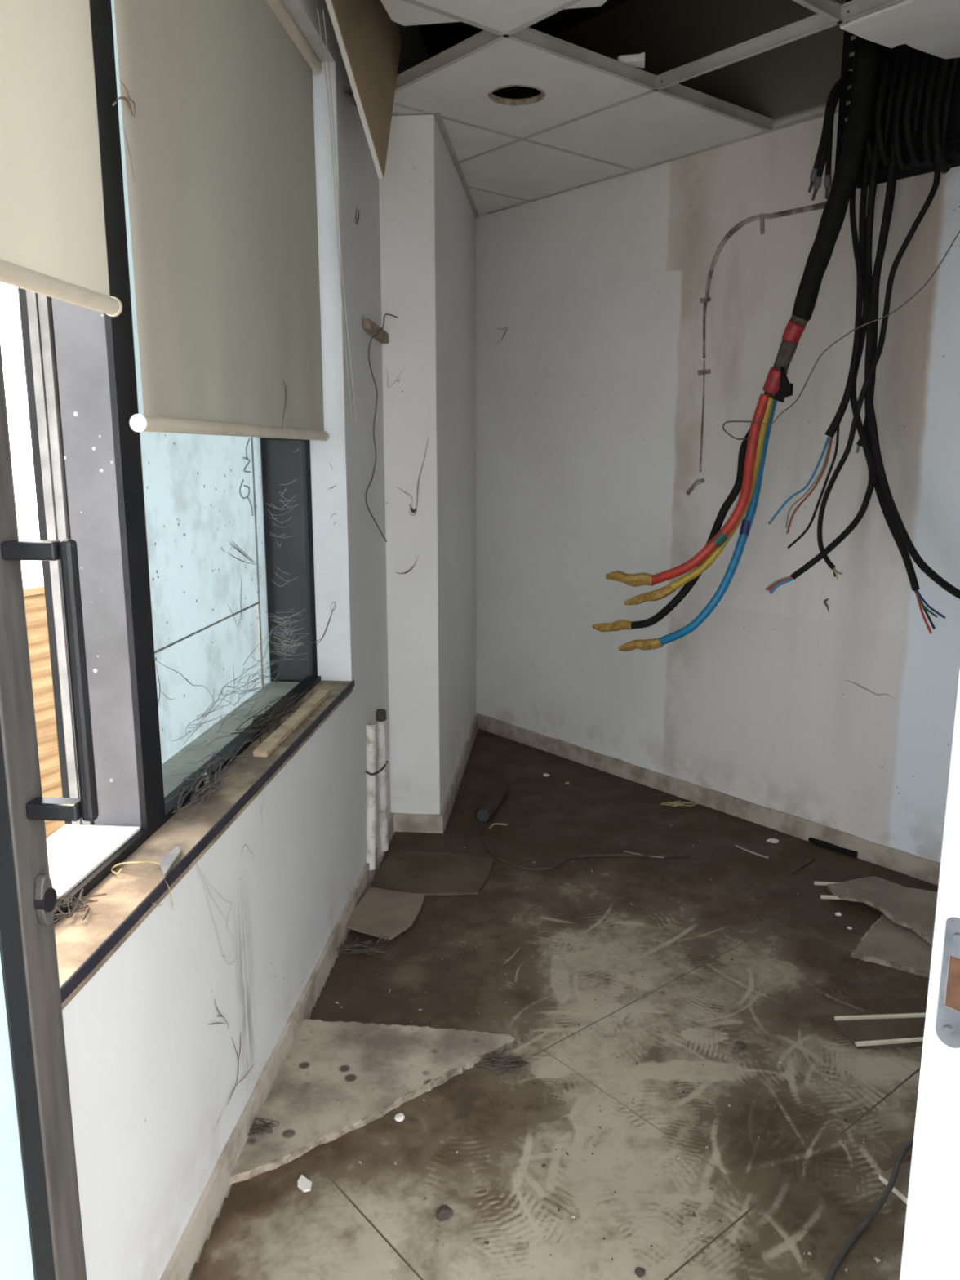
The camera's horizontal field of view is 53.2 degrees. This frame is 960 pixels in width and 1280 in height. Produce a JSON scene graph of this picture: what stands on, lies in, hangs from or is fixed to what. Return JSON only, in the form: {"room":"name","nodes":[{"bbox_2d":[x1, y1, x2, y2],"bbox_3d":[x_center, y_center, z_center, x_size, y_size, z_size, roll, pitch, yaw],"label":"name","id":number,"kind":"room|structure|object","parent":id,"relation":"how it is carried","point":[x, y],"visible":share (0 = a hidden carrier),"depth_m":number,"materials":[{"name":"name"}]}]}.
{"room":"damaged room","nodes":[
{"label":"damaged room","id":0,"kind":"room"},
{"bbox_2d":[62,0,430,1279],"bbox_3d":[-0.565,-0.570,2.320,0.278,3.180,6.150,1,11,5],"label":"wall","id":1,"kind":"structure","parent":0,"point":[151,1082],"depth_m":1.95,"materials":[{"name":"paint"}]},
{"bbox_2d":[17,0,355,1010],"bbox_3d":[-0.620,-0.461,1.552,0.294,1.740,2.539,1,11,4],"label":"window","id":2,"kind":"structure","parent":1,"relation":"in","point":[149,516],"depth_m":1.82,"materials":[{"name":"clear glass"}]},
{"bbox_2d":[0,0,122,316],"bbox_3d":[-0.610,-0.791,0.834,0.042,0.829,1.164,1,11,5],"label":"roller blind","id":3,"kind":"object","parent":2,"relation":"attached to","point":[52,225],"visible":1,"depth_m":1.26,"materials":[{"name":"white fabric"}]},
{"bbox_2d":[53,884,106,922],"bbox_3d":[-0.608,0.386,1.419,0.077,0.037,0.152,0,11,0],"label":"litter","id":4,"kind":"object","parent":2,"relation":"on","point":[78,900],"visible":0.65,"depth_m":1.42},
{"bbox_2d":[110,861,159,874],"bbox_3d":[-0.562,0.367,1.573,0.084,0.019,0.033,-6,12,-26],"label":"wire","id":5,"kind":"object","parent":2,"relation":"on","point":[136,862],"depth_m":1.57,"materials":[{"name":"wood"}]},
{"bbox_2d":[151,880,174,910],"bbox_3d":[-0.506,0.419,1.532,0.002,0.067,0.079,1,11,5],"label":"cobweb","id":6,"kind":"object","parent":2,"relation":"hanging from","point":[165,881],"visible":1,"depth_m":1.56},
{"bbox_2d":[158,845,180,875],"bbox_3d":[-0.522,0.368,1.599,0.028,0.004,0.115,0,11,0],"label":"scrap","id":7,"kind":"object","parent":2,"relation":"on","point":[166,861],"visible":1,"depth_m":1.60,"materials":[{"name":"white paper"}]},
{"bbox_2d":[155,582,241,706],"bbox_3d":[-0.671,0.035,2.335,0.002,0.311,0.585,1,11,5],"label":"cobweb","id":8,"kind":"object","parent":2,"relation":"attached to","point":[160,691],"visible":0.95,"depth_m":2.19},
{"bbox_2d":[164,739,254,822],"bbox_3d":[-0.555,0.275,1.985,0.079,0.038,0.482,1,11,5],"label":"litter","id":9,"kind":"object","parent":2,"relation":"on","point":[217,775],"visible":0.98,"depth_m":1.94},
{"bbox_2d":[195,862,236,964],"bbox_3d":[-0.489,0.508,1.785,0.002,0.278,0.176,1,11,5],"label":"cobweb","id":10,"kind":"object","parent":2,"relation":"hanging from","point":[195,863],"visible":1,"depth_m":1.79},
{"bbox_2d":[114,0,329,440],"bbox_3d":[-0.498,-0.942,2.050,0.042,0.999,1.229,1,11,5],"label":"roller blind","id":11,"kind":"object","parent":2,"relation":"attached to","point":[222,197],"visible":1,"depth_m":1.90,"materials":[{"name":"white fabric"}]},
{"bbox_2d":[112,80,135,117],"bbox_3d":[-0.540,-0.820,1.452,0.004,0.046,0.078,1,11,5],"label":"dead leaf","id":12,"kind":"object","parent":11,"relation":"attached to","point":[124,98],"visible":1,"depth_m":1.46,"materials":[{"name":"brown plant"}]},
{"bbox_2d":[124,128,134,182],"bbox_3d":[-0.539,-0.745,1.473,0.002,0.071,0.025,1,11,7],"label":"cobweb","id":13,"kind":"object","parent":11,"relation":"attached to","point":[124,129],"visible":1,"depth_m":1.47},
{"bbox_2d":[281,381,286,429],"bbox_3d":[-0.462,-0.551,2.257,0.003,0.120,0.053,1,11,5],"label":"cobweb","id":14,"kind":"object","parent":11,"relation":"hanging from","point":[283,381],"visible":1,"depth_m":2.27},
{"bbox_2d":[316,8,357,426],"bbox_3d":[-0.380,-1.096,2.588,0.004,1.007,0.336,1,11,5],"label":"chain","id":15,"kind":"object","parent":11,"relation":"hanging from","point":[317,9],"visible":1,"depth_m":2.56,"materials":[{"name":"white plastic"}]},
{"bbox_2d":[170,625,288,776],"bbox_3d":[-0.609,0.135,2.502,0.108,0.280,1.121,1,11,5],"label":"cobweb","id":16,"kind":"object","parent":2,"relation":"attached to","point":[224,686],"visible":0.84,"depth_m":2.40},
{"bbox_2d":[220,540,255,564],"bbox_3d":[-0.552,-0.196,2.197,0.003,0.075,0.231,1,11,5],"label":"cobweb","id":17,"kind":"object","parent":2,"relation":"attached to","point":[234,547],"visible":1,"depth_m":2.20},
{"bbox_2d":[230,688,307,742],"bbox_3d":[-0.532,0.187,2.435,0.084,0.037,0.457,1,11,5],"label":"litter","id":18,"kind":"object","parent":2,"relation":"on","point":[272,710],"visible":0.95,"depth_m":2.41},
{"bbox_2d":[266,449,310,660],"bbox_3d":[-0.551,-0.211,2.777,0.079,0.674,0.626,1,11,4],"label":"cobweb","id":19,"kind":"object","parent":2,"relation":"attached to","point":[292,630],"visible":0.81,"depth_m":2.75},
{"bbox_2d":[302,601,335,644],"bbox_3d":[-0.431,-0.037,2.586,0.003,0.087,0.355,1,11,5],"label":"cobweb","id":20,"kind":"object","parent":2,"relation":"attached to","point":[333,602],"visible":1,"depth_m":2.66},
{"bbox_2d":[213,1085,233,1133],"bbox_3d":[-0.491,0.898,1.835,0.002,0.020,0.116,1,11,5],"label":"cobweb","id":21,"kind":"object","parent":1,"relation":"attached to","point":[233,1086],"visible":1,"depth_m":1.84},
{"bbox_2d":[208,1000,254,1103],"bbox_3d":[-0.485,0.782,1.879,0.002,0.270,0.230,1,11,5],"label":"cobweb","id":22,"kind":"object","parent":1,"relation":"attached to","point":[215,1001],"visible":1,"depth_m":1.90},
{"bbox_2d":[240,844,253,862],"bbox_3d":[-0.473,0.439,1.947,0.002,0.060,0.074,1,11,5],"label":"cobweb","id":23,"kind":"object","parent":1,"relation":"attached to","point":[245,844],"visible":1,"depth_m":1.95},
{"bbox_2d":[160,848,377,1279],"bbox_3d":[-0.496,1.035,1.788,0.012,0.081,3.050,1,11,5],"label":"baseboard","id":24,"kind":"structure","parent":1,"relation":"attached to","point":[180,1264],"depth_m":1.99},
{"bbox_2d":[344,93,356,106],"bbox_3d":[-0.354,-1.581,2.818,0.012,0.071,0.355,1,11,5],"label":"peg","id":25,"kind":"object","parent":1,"relation":"attached to","point":[350,95],"visible":0.29,"depth_m":2.71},
{"bbox_2d":[353,208,359,224],"bbox_3d":[-0.365,-1.252,2.825,0.004,0.055,0.093,1,11,5],"label":"cobweb","id":26,"kind":"object","parent":1,"relation":"attached to","point":[357,223],"visible":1,"depth_m":2.83},
{"bbox_2d":[362,318,389,343],"bbox_3d":[-0.330,-1.005,3.147,0.020,0.040,0.437,1,11,5],"label":"wall bracket","id":27,"kind":"object","parent":1,"relation":"attached to","point":[370,326],"visible":0.65,"depth_m":3.05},
{"bbox_2d":[364,313,397,542],"bbox_3d":[-0.329,-0.689,3.131,0.044,0.763,0.380,2,11,10],"label":"wire","id":28,"kind":"object","parent":27,"relation":"hanging from","point":[380,330],"visible":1,"depth_m":3.09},
{"bbox_2d":[364,708,388,870],"bbox_3d":[-0.342,0.507,3.246,0.048,0.519,0.384,1,11,5],"label":"pipe","id":29,"kind":"object","parent":1,"relation":"attached to","point":[380,713],"visible":0.98,"depth_m":3.15,"materials":[{"name":"white plastic"}]},
{"bbox_2d":[379,812,394,856],"bbox_3d":[-0.337,0.705,3.484,0.012,0.079,0.220,1,11,5],"label":"baseboard","id":30,"kind":"structure","parent":1,"relation":"attached to","point":[390,820],"depth_m":3.51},
{"bbox_2d":[378,114,475,813],"bbox_3d":[-0.157,-0.675,4.308,0.195,2.484,1.950,1,11,5],"label":"wall column","id":31,"kind":"structure","parent":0,"point":[428,220],"depth_m":3.44,"materials":[{"name":"paint"}]},
{"bbox_2d":[386,368,404,387],"bbox_3d":[-0.288,-0.897,3.276,0.064,0.065,0.003,1,11,5],"label":"cobweb","id":32,"kind":"object","parent":31,"relation":"attached to","point":[386,368],"visible":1,"depth_m":3.28},
{"bbox_2d":[396,553,419,573],"bbox_3d":[-0.258,-0.270,3.396,0.087,0.073,0.003,1,11,5],"label":"cobweb","id":33,"kind":"object","parent":31,"relation":"attached to","point":[419,553],"visible":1,"depth_m":3.40},
{"bbox_2d":[396,437,428,515],"bbox_3d":[-0.235,-0.570,3.335,0.118,0.274,0.004,1,11,5],"label":"cobweb","id":34,"kind":"object","parent":31,"relation":"attached to","point":[419,477],"visible":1,"depth_m":3.34},
{"bbox_2d":[408,503,416,513],"bbox_3d":[-0.235,-0.459,3.357,0.025,0.034,0.007,0,11,0],"label":"knot","id":35,"kind":"object","parent":31,"relation":"attached to","point":[411,508],"visible":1,"depth_m":3.36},
{"bbox_2d":[393,813,443,833],"bbox_3d":[-0.230,0.687,3.577,0.185,0.078,0.012,1,11,5],"label":"baseboard","id":36,"kind":"structure","parent":31,"relation":"attached to","point":[402,822],"depth_m":3.57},
{"bbox_2d":[440,714,478,831],"bbox_3d":[-0.077,0.549,4.279,0.012,0.081,1.459,1,11,5],"label":"baseboard","id":37,"kind":"structure","parent":31,"relation":"attached to","point":[453,788],"depth_m":4.09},
{"bbox_2d":[186,728,922,1279],"bbox_3d":[0.888,0.969,2.474,2.642,0.060,5.285,1,11,5],"label":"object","id":38,"kind":"structure","parent":0,"point":[313,1243],"depth_m":1.95,"materials":[{"name":"tile"}]},
{"bbox_2d":[189,728,938,1279],"bbox_3d":[0.767,0.798,3.177,2.566,0.003,3.530,0,11,0],"label":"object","id":39,"kind":"structure","parent":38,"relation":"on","point":[555,828],"depth_m":2.53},
{"bbox_2d":[297,1174,311,1192],"bbox_3d":[-0.341,1.053,1.855,0.044,0.004,0.024,10,15,40],"label":"paper scrap","id":40,"kind":"object","parent":39,"relation":"on","point":[304,1184],"visible":1,"depth_m":1.85,"materials":[{"name":"white paper"}]},
{"bbox_2d":[336,934,388,955],"bbox_3d":[-0.337,0.867,2.720,0.152,0.037,0.098,0,11,0],"label":"clump","id":41,"kind":"object","parent":39,"relation":"on","point":[362,947],"visible":1,"depth_m":2.71,"materials":[{"name":"grey"}]},
{"bbox_2d":[228,1018,516,1186],"bbox_3d":[-0.202,0.997,2.110,0.580,0.017,0.538,0,11,0],"label":"board","id":42,"kind":"object","parent":39,"relation":"on","point":[335,1078],"visible":0.9,"depth_m":2.15,"materials":[{"name":"paint"}]},
{"bbox_2d":[247,1117,279,1135],"bbox_3d":[-0.459,1.002,1.979,0.086,0.022,0.054,0,11,0],"label":"clump","id":43,"kind":"object","parent":42,"relation":"on","point":[261,1127],"visible":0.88,"depth_m":1.98,"materials":[{"name":"grey"}]},
{"bbox_2d":[345,887,425,940],"bbox_3d":[-0.286,0.827,2.920,0.192,0.023,0.306,2,11,11],"label":"cardboard piece","id":44,"kind":"object","parent":39,"relation":"on","point":[388,913],"visible":0.96,"depth_m":2.91,"materials":[{"name":"beige cardboard"}]},
{"bbox_2d":[394,1112,404,1121],"bbox_3d":[-0.170,1.018,2.042,0.023,0.012,0.021,-7,13,-32],"label":"chip","id":45,"kind":"object","parent":39,"relation":"on","point":[400,1117],"visible":1,"depth_m":2.04,"materials":[{"name":"white"}]},
{"bbox_2d":[370,851,494,895],"bbox_3d":[-0.153,0.782,3.232,0.406,0.007,0.333,0,11,0],"label":"board","id":46,"kind":"object","parent":39,"relation":"on","point":[428,873],"visible":0.9,"depth_m":3.22,"materials":[{"name":"cardboard"}]},
{"bbox_2d":[435,1204,453,1221],"bbox_3d":[-0.067,1.067,1.784,0.031,0.015,0.031,10,15,43],"label":"stone","id":47,"kind":"object","parent":39,"relation":"on","point":[443,1212],"visible":1,"depth_m":1.78,"materials":[{"name":"grey stone"}]},
{"bbox_2d":[475,779,511,822],"bbox_3d":[0.055,0.642,3.833,0.060,0.060,0.344,3,11,15],"label":"pipe","id":48,"kind":"object","parent":39,"relation":"on","point":[490,805],"visible":1,"depth_m":3.77,"materials":[{"name":"metal"}]},
{"bbox_2d":[488,822,506,829],"bbox_3d":[0.062,0.703,3.635,0.082,0.005,0.036,-6,13,-30],"label":"twig","id":49,"kind":"object","parent":39,"relation":"on","point":[491,825],"visible":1,"depth_m":3.64,"materials":[{"name":"wood"}]},
{"bbox_2d":[473,1048,529,1074],"bbox_3d":[0.042,0.972,2.215,0.138,0.023,0.071,4,12,17],"label":"clump","id":50,"kind":"object","parent":39,"relation":"on","point":[501,1063],"visible":1,"depth_m":2.21,"materials":[{"name":"grey"}]},
{"bbox_2d":[484,822,689,870],"bbox_3d":[0.324,0.757,3.361,0.762,0.009,0.328,4,12,22],"label":"wire","id":51,"kind":"object","parent":39,"relation":"on","point":[492,853],"visible":1,"depth_m":3.36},
{"bbox_2d":[334,791,897,1271],"bbox_3d":[0.427,0.838,2.953,1.602,0.006,2.642,0,11,0],"label":"crumbs","id":52,"kind":"object","parent":39,"relation":"on","point":[877,1260],"visible":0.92,"depth_m":1.94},
{"bbox_2d":[635,1266,644,1277],"bbox_3d":[0.277,1.093,1.658,0.018,0.009,0.019,0,11,0],"label":"stone","id":53,"kind":"object","parent":39,"relation":"on","point":[639,1271],"visible":1,"depth_m":1.66,"materials":[{"name":"grey stone"}]},
{"bbox_2d":[623,850,663,857],"bbox_3d":[0.575,0.755,3.369,0.143,0.005,0.012,5,12,22],"label":"stick","id":54,"kind":"object","parent":39,"relation":"on","point":[624,851],"visible":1,"depth_m":3.37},
{"bbox_2d":[659,800,697,806],"bbox_3d":[0.795,0.656,3.849,0.158,0.018,0.065,0,11,0],"label":"clump","id":55,"kind":"object","parent":39,"relation":"on","point":[675,803],"visible":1,"depth_m":3.85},
{"bbox_2d":[734,1040,745,1049],"bbox_3d":[0.622,0.969,2.289,0.026,0.015,0.028,0,11,0],"label":"stone","id":56,"kind":"object","parent":39,"relation":"on","point":[740,1045],"visible":1,"depth_m":2.28,"materials":[{"name":"grey stone"}]},
{"bbox_2d":[735,844,768,857],"bbox_3d":[0.960,0.750,3.395,0.013,0.007,0.135,-9,14,-38],"label":"stick","id":57,"kind":"object","parent":39,"relation":"on","point":[735,845],"visible":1,"depth_m":3.39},
{"bbox_2d":[766,838,778,843],"bbox_3d":[1.070,0.733,3.503,0.041,0.009,0.046,6,12,27],"label":"chip","id":58,"kind":"object","parent":39,"relation":"on","point":[770,840],"visible":1,"depth_m":3.50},
{"bbox_2d":[788,857,814,875],"bbox_3d":[1.103,0.773,3.278,0.014,0.013,0.170,10,15,43],"label":"stick","id":59,"kind":"object","parent":39,"relation":"on","point":[808,861],"visible":1,"depth_m":3.27,"materials":[{"name":"grey plastic"}]},
{"bbox_2d":[813,881,836,885],"bbox_3d":[1.159,0.793,3.112,0.143,0.013,0.012,1,11,7],"label":"stick","id":60,"kind":"object","parent":39,"relation":"on","point":[820,883],"visible":0.5,"depth_m":3.11,"materials":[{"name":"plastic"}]},
{"bbox_2d":[820,894,840,899],"bbox_3d":[1.140,0.812,3.016,0.131,0.013,0.012,1,11,7],"label":"stick","id":61,"kind":"object","parent":39,"relation":"on","point":[822,896],"visible":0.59,"depth_m":3.02,"materials":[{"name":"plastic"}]},
{"bbox_2d":[835,911,841,915],"bbox_3d":[1.101,0.842,2.943,0.020,0.010,0.020,0,11,0],"label":"chip","id":62,"kind":"object","parent":39,"relation":"on","point":[837,913],"visible":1,"depth_m":2.94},
{"bbox_2d":[824,1137,913,1279],"bbox_3d":[0.753,1.050,1.804,0.032,0.034,0.515,11,15,43],"label":"cable","id":63,"kind":"object","parent":39,"relation":"on","point":[841,1255],"visible":0.83,"depth_m":1.76,"materials":[{"name":"black rubber"}]},
{"bbox_2d":[834,1013,925,1048],"bbox_3d":[1.046,0.952,2.340,0.321,0.019,0.116,-1,11,-4],"label":"trim strip","id":64,"kind":"object","parent":39,"relation":"on","point":[887,1031],"visible":0.65,"depth_m":2.34,"materials":[{"name":"plastic"}]},
{"bbox_2d":[850,914,932,977],"bbox_3d":[1.246,0.867,2.778,0.274,0.015,0.377,6,13,28],"label":"board","id":65,"kind":"object","parent":39,"relation":"on","point":[886,943],"visible":0.42,"depth_m":2.71,"materials":[{"name":"beige cardboard"}]},
{"bbox_2d":[826,875,937,945],"bbox_3d":[1.349,0.818,2.899,0.333,0.013,0.502,-5,12,-25],"label":"board","id":66,"kind":"object","parent":65,"relation":"on","point":[913,908],"visible":0.61,"depth_m":2.96,"materials":[{"name":"beige cardboard"}]},
{"bbox_2d":[879,1160,911,1204],"bbox_3d":[0.834,1.050,1.855,0.114,0.011,0.223,5,12,25],"label":"board","id":67,"kind":"object","parent":39,"relation":"on","point":[900,1188],"visible":0.3,"depth_m":1.85,"materials":[{"name":"cardboard"}]},
{"bbox_2d":[808,837,857,857],"bbox_3d":[1.259,0.741,3.423,0.027,0.028,0.188,-10,15,-41],"label":"strip","id":68,"kind":"object","parent":38,"relation":"on","point":[820,843],"visible":1,"depth_m":3.41,"materials":[{"name":"black plastic"}]},
{"bbox_2d":[391,0,904,218],"bbox_3d":[1.106,-1.750,1.308,3.746,0.776,7.372,1,11,5],"label":"ceiling","id":69,"kind":"structure","parent":0,"point":[595,117],"depth_m":3.09,"materials":[{"name":"tile"}]},
{"bbox_2d":[325,0,401,177],"bbox_3d":[-0.311,-1.697,2.559,0.055,0.830,0.830,2,11,11],"label":"ceiling panel","id":70,"kind":"structure","parent":69,"relation":"attached to","point":[369,42],"depth_m":2.60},
{"bbox_2d":[380,0,461,26],"bbox_3d":[-0.107,-1.559,2.242,0.354,0.013,0.541,0,11,0],"label":"tile","id":71,"kind":"structure","parent":69,"relation":"attached to","point":[402,12],"depth_m":2.44,"materials":[{"name":"white"}]},
{"bbox_2d":[564,0,607,8],"bbox_3d":[0.251,-1.616,2.337,0.222,0.013,0.334,0,11,0],"label":"tile","id":72,"kind":"structure","parent":69,"relation":"attached to","point":[583,3],"depth_m":2.46,"materials":[{"name":"white"}]},
{"bbox_2d":[617,52,644,67],"bbox_3d":[0.453,-1.705,2.825,0.081,0.020,0.073,4,12,21],"label":"tile","id":73,"kind":"structure","parent":69,"relation":"on","point":[635,60],"depth_m":2.80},
{"bbox_2d":[840,0,959,58],"bbox_3d":[1.227,-1.588,2.478,0.468,0.013,0.373,-9,14,-38],"label":"tile","id":74,"kind":"structure","parent":69,"relation":"attached to","point":[932,27],"depth_m":2.47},
{"bbox_2d":[475,0,959,862],"bbox_3d":[1.049,-0.814,3.568,0.200,3.180,4.900,-9,14,-39],"label":"wall","id":75,"kind":"structure","parent":0,"point":[589,400],"depth_m":3.59,"materials":[{"name":"paint"}]},
{"bbox_2d":[475,713,940,885],"bbox_3d":[1.037,0.661,3.700,0.014,0.081,3.360,-9,14,-39],"label":"baseboard","id":76,"kind":"structure","parent":75,"relation":"attached to","point":[922,868],"depth_m":3.76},
{"bbox_2d":[685,201,826,495],"bbox_3d":[0.979,-1.011,3.461,0.024,0.986,0.535,-9,14,-39],"label":"conduit trace","id":77,"kind":"object","parent":75,"relation":"attached to","point":[819,206],"visible":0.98,"depth_m":3.51,"materials":[{"name":"paint"}]},
{"bbox_2d":[823,598,829,612],"bbox_3d":[1.207,-0.123,3.342,0.011,0.049,0.024,-7,13,-32],"label":"crack","id":78,"kind":"object","parent":75,"relation":"attached to","point":[826,599],"depth_m":3.34,"materials":[{"name":"grey"}]},
{"bbox_2d":[845,680,896,700],"bbox_3d":[1.325,0.169,3.256,0.006,0.035,0.187,-9,14,-39],"label":"crack","id":79,"kind":"object","parent":75,"relation":"attached to","point":[846,680],"depth_m":3.26,"materials":[{"name":"grey"}]},
{"bbox_2d":[834,0,959,188],"bbox_3d":[1.395,-1.792,2.655,0.167,0.870,0.767,-9,14,-39],"label":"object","id":80,"kind":"object","parent":75,"relation":"attached to","point":[851,41],"visible":0.27,"depth_m":2.80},
{"bbox_2d":[591,41,881,651],"bbox_3d":[0.767,-0.842,3.076,0.829,1.861,0.193,4,12,21],"label":"power cable","id":81,"kind":"object","parent":80,"relation":"hanging from","point":[867,56],"visible":0.99,"depth_m":3.04,"materials":[{"name":"black rubber"}]},
{"bbox_2d":[722,420,759,439],"bbox_3d":[0.834,-0.676,3.089,0.012,0.062,0.212,-3,12,-16],"label":"tie","id":82,"kind":"object","parent":81,"relation":"attached to","point":[725,423],"visible":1,"depth_m":3.09,"materials":[{"name":"grey plastic"}]},
{"bbox_2d":[753,230,959,426],"bbox_3d":[1.093,-0.903,2.795,0.589,0.538,0.045,9,14,38],"label":"wire","id":83,"kind":"object","parent":81,"relation":"attached to","point":[926,283],"visible":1,"depth_m":2.80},
{"bbox_2d":[768,182,863,548],"bbox_3d":[1.046,-0.956,2.890,0.250,1.361,0.127,-4,12,-18],"label":"cable","id":84,"kind":"object","parent":80,"relation":"hanging from","point":[834,426],"visible":0.94,"depth_m":2.89,"materials":[{"name":"black rubber"}]},
{"bbox_2d":[764,86,879,594],"bbox_3d":[1.060,-0.871,2.843,0.306,1.488,0.162,-5,12,-22],"label":"cable","id":85,"kind":"object","parent":80,"relation":"hanging from","point":[773,586],"visible":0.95,"depth_m":2.89,"materials":[{"name":"black rubber"}]},
{"bbox_2d":[808,71,852,192],"bbox_3d":[1.064,-1.539,2.898,0.112,0.344,0.043,-1,11,-6],"label":"cable tail","id":86,"kind":"object","parent":80,"relation":"hanging from","point":[814,171],"visible":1,"depth_m":2.88,"materials":[{"name":"black rubber"}]},
{"bbox_2d":[811,73,852,200],"bbox_3d":[1.072,-1.520,2.894,0.111,0.359,0.039,-1,11,-7],"label":"cable tail","id":87,"kind":"object","parent":80,"relation":"hanging from","point":[818,180],"visible":0.94,"depth_m":2.88,"materials":[{"name":"black rubber"}]},
{"bbox_2d":[823,77,852,199],"bbox_3d":[1.084,-1.517,2.897,0.090,0.352,0.029,-5,12,-23],"label":"cable tail","id":88,"kind":"object","parent":80,"relation":"attached to","point":[828,178],"visible":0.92,"depth_m":2.89,"materials":[{"name":"black rubber"}]},
{"bbox_2d":[855,102,887,453],"bbox_3d":[1.187,-1.077,2.896,0.044,1.005,0.070,-2,11,-10],"label":"cable","id":89,"kind":"object","parent":80,"relation":"hanging from","point":[859,447],"visible":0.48,"depth_m":2.92,"materials":[{"name":"black rubber"}]},
{"bbox_2d":[865,51,883,166],"bbox_3d":[1.169,-1.570,2.835,0.027,0.322,0.099,9,14,37],"label":"cable","id":90,"kind":"object","parent":80,"relation":"attached to","point":[868,148],"visible":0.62,"depth_m":2.82,"materials":[{"name":"black rubber"}]},
{"bbox_2d":[817,74,941,579],"bbox_3d":[1.176,-0.895,2.834,0.262,1.438,0.064,2,11,11],"label":"cable","id":91,"kind":"object","parent":80,"relation":"hanging from","point":[925,207],"visible":0.94,"depth_m":2.83,"materials":[{"name":"rubber"}]},
{"bbox_2d":[875,51,893,166],"bbox_3d":[1.189,-1.556,2.802,0.040,0.317,0.110,8,13,34],"label":"cable","id":92,"kind":"object","parent":80,"relation":"attached to","point":[886,72],"visible":0.89,"depth_m":2.77,"materials":[{"name":"black rubber"}]},
{"bbox_2d":[872,79,908,377],"bbox_3d":[1.212,-1.205,2.864,0.059,0.852,0.033,6,12,27],"label":"cable","id":93,"kind":"object","parent":80,"relation":"hanging from","point":[905,93],"visible":0.23,"depth_m":2.83,"materials":[{"name":"black rubber"}]},
{"bbox_2d":[883,53,902,165],"bbox_3d":[1.207,-1.550,2.803,0.024,0.304,0.086,9,14,39],"label":"cable","id":94,"kind":"object","parent":80,"relation":"attached to","point":[898,59],"visible":0.84,"depth_m":2.77,"materials":[{"name":"black rubber"}]},
{"bbox_2d":[893,53,911,168],"bbox_3d":[1.227,-1.530,2.772,0.028,0.313,0.098,9,14,38],"label":"cable","id":95,"kind":"object","parent":80,"relation":"attached to","point":[901,164],"visible":0.99,"depth_m":2.75,"materials":[{"name":"black rubber"}]},
{"bbox_2d":[864,87,945,634],"bbox_3d":[1.234,-0.812,2.763,0.041,1.560,0.418,-4,12,-18],"label":"cable","id":96,"kind":"object","parent":80,"relation":"hanging from","point":[905,556],"visible":0.7,"depth_m":2.84,"materials":[{"name":"black rubber"}]},
{"bbox_2d":[864,86,959,599],"bbox_3d":[1.241,-0.840,2.622,0.072,1.426,0.595,-2,11,-11],"label":"cable","id":97,"kind":"object","parent":80,"relation":"hanging from","point":[895,516],"visible":0.94,"depth_m":2.82,"materials":[{"name":"black rubber"}]},
{"bbox_2d":[903,53,921,165],"bbox_3d":[1.245,-1.519,2.740,0.040,0.302,0.110,8,14,35],"label":"cable","id":98,"kind":"object","parent":80,"relation":"attached to","point":[917,59],"visible":0.96,"depth_m":2.71,"materials":[{"name":"black rubber"}]},
{"bbox_2d":[911,55,930,166],"bbox_3d":[1.262,-1.512,2.741,0.022,0.293,0.085,9,14,40],"label":"cable","id":99,"kind":"object","parent":80,"relation":"attached to","point":[927,59],"visible":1,"depth_m":2.71,"materials":[{"name":"black rubber"}]},
{"bbox_2d":[922,56,941,165],"bbox_3d":[1.281,-1.498,2.711,0.028,0.291,0.098,9,14,38],"label":"cable","id":100,"kind":"object","parent":80,"relation":"attached to","point":[926,122],"visible":0.93,"depth_m":2.69,"materials":[{"name":"black rubber"}]},
{"bbox_2d":[932,58,951,173],"bbox_3d":[1.299,-1.473,2.682,0.042,0.312,0.110,8,14,36],"label":"cable","id":101,"kind":"object","parent":80,"relation":"attached to","point":[940,161],"visible":0.98,"depth_m":2.65,"materials":[{"name":"black rubber"}]},
{"bbox_2d":[940,57,959,168],"bbox_3d":[1.316,-1.473,2.683,0.021,0.288,0.085,10,15,41],"label":"cable","id":102,"kind":"object","parent":80,"relation":"attached to","point":[956,61],"visible":0.92,"depth_m":2.66,"materials":[{"name":"black rubber"}]},
{"bbox_3d":[0.607,-0.279,0.829,3.517,3.180,2.946,0,11,0],"label":"wall","id":103,"kind":"structure","parent":0,"visible":0},
{"bbox_2d":[0,340,98,1279],"bbox_3d":[-0.507,0.247,0.557,0.109,2.068,1.002,1,11,5],"label":"door","id":104,"kind":"structure","parent":103,"relation":"in","point":[42,1237],"depth_m":1.02,"materials":[{"name":"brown metal"}]},
{"bbox_2d":[899,670,959,1279],"bbox_3d":[-0.021,0.267,0.395,1.316,2.125,0.166,-9,14,-39],"label":"door","id":105,"kind":"structure","parent":103,"relation":"attached to","point":[931,1237],"depth_m":0.88,"materials":[{"name":"metal"}]},
{"label":"outside","id":106,"kind":"structure","parent":0,"visible":0},
{"bbox_2d":[17,524,44,586],"bbox_3d":[0.000,0.912,3.235,28.000,0.080,34.000,0,11,0],"label":"ground","id":107,"kind":"structure","parent":106,"point":[32,571],"depth_m":12.81,"materials":[{"name":"white"}]},
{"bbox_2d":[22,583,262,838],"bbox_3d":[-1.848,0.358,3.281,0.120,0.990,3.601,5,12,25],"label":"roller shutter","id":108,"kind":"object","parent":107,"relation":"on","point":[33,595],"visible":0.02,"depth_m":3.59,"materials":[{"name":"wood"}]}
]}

